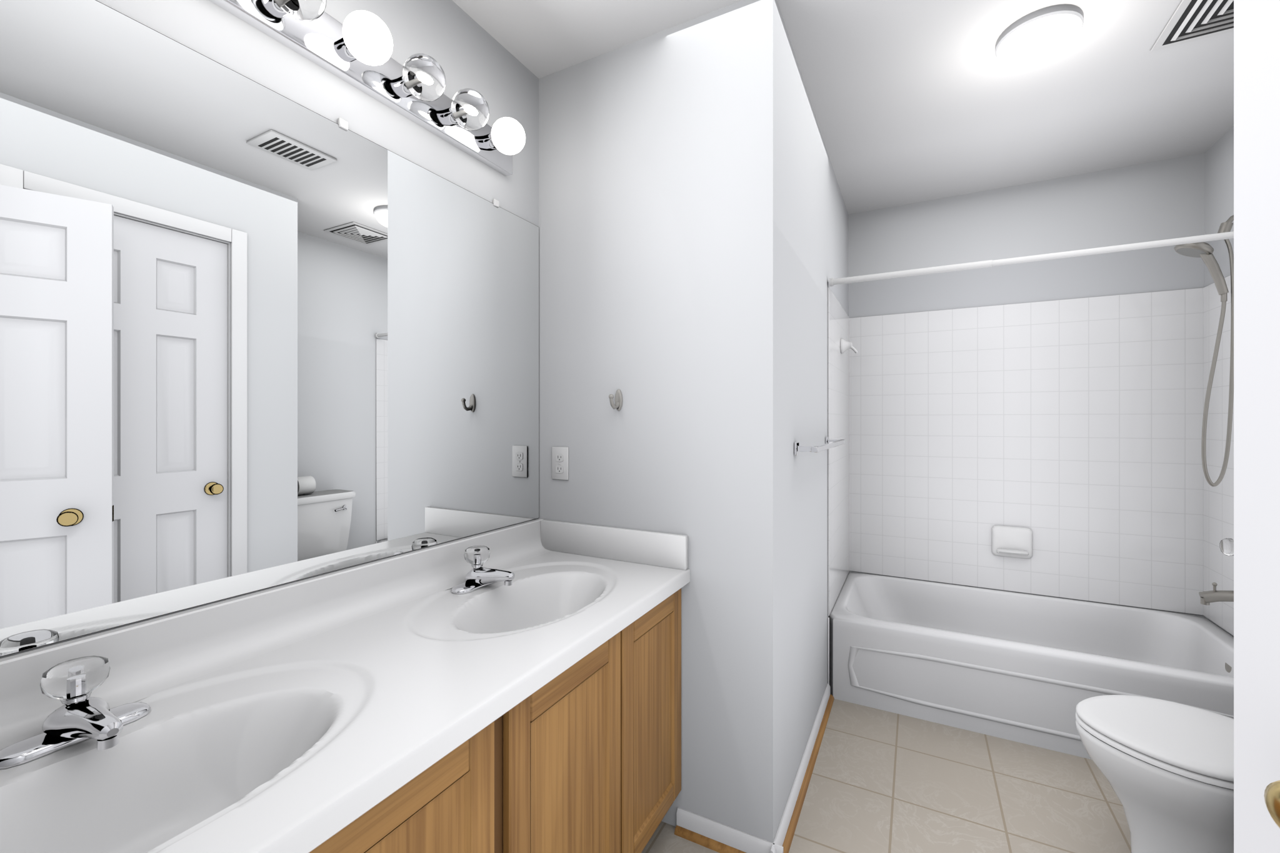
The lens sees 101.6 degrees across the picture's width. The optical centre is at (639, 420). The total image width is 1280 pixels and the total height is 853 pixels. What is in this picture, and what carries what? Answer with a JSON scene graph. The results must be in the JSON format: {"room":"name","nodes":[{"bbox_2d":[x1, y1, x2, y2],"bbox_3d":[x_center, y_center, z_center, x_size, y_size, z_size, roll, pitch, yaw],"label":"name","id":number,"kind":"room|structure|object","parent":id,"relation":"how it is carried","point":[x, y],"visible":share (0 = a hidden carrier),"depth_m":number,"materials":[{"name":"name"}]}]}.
{"room":"bathroom","nodes":[
{"label":"bathroom","id":0,"kind":"room"},
{"bbox_2d":[0,0,1233,843],"bbox_3d":[0.742,0.018,1.435,2.540,2.465,3.550,0,0,28],"label":"wall","id":1,"kind":"structure","parent":0,"point":[679,183],"depth_m":1.81,"materials":[{"name":"white paint"}]},
{"bbox_2d":[0,0,539,656],"bbox_3d":[-0.714,-0.178,1.175,0.010,1.046,1.520,0,0,28],"label":"mirror","id":2,"kind":"object","parent":1,"relation":"attached to","point":[249,342],"visible":1,"depth_m":1.00,"materials":[{"name":"grey mirror"}]},
{"bbox_2d":[208,0,525,176],"bbox_3d":[-0.653,-0.850,1.128,0.161,0.110,1.220,0,0,28],"label":"sconce","id":3,"kind":"object","parent":1,"relation":"attached to","point":[358,51],"visible":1,"depth_m":1.25,"materials":[{"name":"silver metal"}]},
{"bbox_2d":[551,446,568,480],"bbox_3d":[-0.277,0.148,1.806,0.070,0.114,0.007,0,0,28],"label":"outlet plate","id":4,"kind":"object","parent":1,"relation":"attached to","point":[560,455],"visible":1,"depth_m":1.80,"materials":[{"name":"white plastic"}]},
{"bbox_2d":[608,389,622,410],"bbox_3d":[-0.082,-0.067,1.674,0.028,0.070,0.056,0,0,28],"label":"hook","id":5,"kind":"object","parent":1,"relation":"attached to","point":[618,400],"visible":1,"depth_m":1.69,"materials":[{"name":"grey metal"}]},
{"bbox_2d":[674,683,834,852],"bbox_3d":[0.790,1.218,0.950,1.800,0.064,2.538,0,0,28],"label":"baseboard","id":6,"kind":"structure","parent":1,"relation":"attached to","point":[717,837],"depth_m":1.57,"materials":[{"name":"white paint"}]},
{"bbox_2d":[794,436,845,455],"bbox_3d":[0.703,0.093,2.004,0.076,0.044,0.740,0,0,28],"label":"bar","id":7,"kind":"object","parent":1,"relation":"attached to","point":[829,444],"visible":1,"depth_m":1.74,"materials":[{"name":"silver metal"}]},
{"bbox_2d":[840,338,858,353],"bbox_3d":[1.087,-0.388,2.706,0.081,0.084,0.080,0,0,28],"label":"hook","id":8,"kind":"object","parent":1,"relation":"attached to","point":[845,345],"visible":1,"depth_m":2.69,"materials":[{"name":"white ceramic"}]},
{"bbox_2d":[991,525,1032,558],"bbox_3d":[1.909,0.626,2.675,0.172,0.158,0.046,0,0,28],"label":"soap dish","id":9,"kind":"object","parent":1,"relation":"attached to","point":[1007,541],"visible":1,"depth_m":2.68,"materials":[{"name":"white ceramic"}]},
{"bbox_2d":[829,231,1233,286],"bbox_3d":[1.516,-0.624,2.008,1.491,0.038,0.038,0,0,28],"label":"rod","id":10,"kind":"object","parent":1,"relation":"attached to","point":[1229,235],"visible":1,"depth_m":2.00,"materials":[{"name":"white plastic"}]},
{"bbox_2d":[1173,215,1233,605],"bbox_3d":[2.266,-0.050,2.064,0.220,1.560,0.140,0,0,28],"label":"fittings","id":11,"kind":"object","parent":1,"relation":"attached to","point":[1203,250],"visible":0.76,"depth_m":2.05,"materials":[{"name":"silver metal"}]},
{"bbox_2d":[1233,0,1279,852],"bbox_3d":[0.662,0.220,0.213,0.165,2.060,0.706,0,0,-2],"label":"bathroom door","id":12,"kind":"structure","parent":1,"relation":"in","point":[1257,22],"depth_m":0.54,"materials":[{"name":"white paint"}]},
{"bbox_2d":[451,0,1233,214],"bbox_3d":[0.742,-1.245,1.435,2.540,0.060,3.550,0,0,28],"label":"ceiling","id":13,"kind":"structure","parent":0,"point":[912,101],"depth_m":1.86,"materials":[{"name":"white paint"}]},
{"bbox_2d":[995,3,1083,69],"bbox_3d":[1.241,-1.171,1.628,0.220,0.085,0.220,0,0,28],"label":"ceiling light","id":14,"kind":"object","parent":13,"relation":"attached to","point":[1040,36],"depth_m":1.58,"materials":[{"name":"white glass"}]},
{"bbox_2d":[1150,0,1233,51],"bbox_3d":[1.737,-1.208,1.507,0.304,0.012,0.304,0,0,28],"label":"ceiling vent","id":15,"kind":"object","parent":13,"relation":"in","point":[1192,20],"visible":0.56,"depth_m":1.58,"materials":[{"name":"white plastic"}]},
{"bbox_2d":[641,698,1131,852],"bbox_3d":[0.742,1.280,1.435,2.540,0.060,3.550,0,0,28],"label":"floor","id":16,"kind":"structure","parent":0,"point":[881,781],"depth_m":1.72,"materials":[{"name":"tile"}]},
{"bbox_2d":[0,518,689,852],"bbox_3d":[-0.461,0.799,1.042,0.577,0.902,1.526,0,0,28],"label":"vanity","id":17,"kind":"object","parent":16,"relation":"on","point":[515,689],"visible":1,"depth_m":0.91,"materials":[{"name":"brown"}]},
{"bbox_2d":[827,572,1233,759],"bbox_3d":[1.702,1.067,2.359,1.509,0.365,0.813,0,0,28],"label":"bathtub","id":18,"kind":"object","parent":16,"relation":"on","point":[1015,667],"visible":0.83,"depth_m":2.22,"materials":[{"name":"white ceramic"}]},
{"bbox_2d":[1075,695,1233,852],"bbox_3d":[1.591,0.859,1.341,0.736,0.782,0.506,0,0,28],"label":"toilet","id":19,"kind":"object","parent":16,"relation":"on","point":[1169,765],"visible":0.77,"depth_m":1.36,"materials":[{"name":"white ceramic"}]}
]}

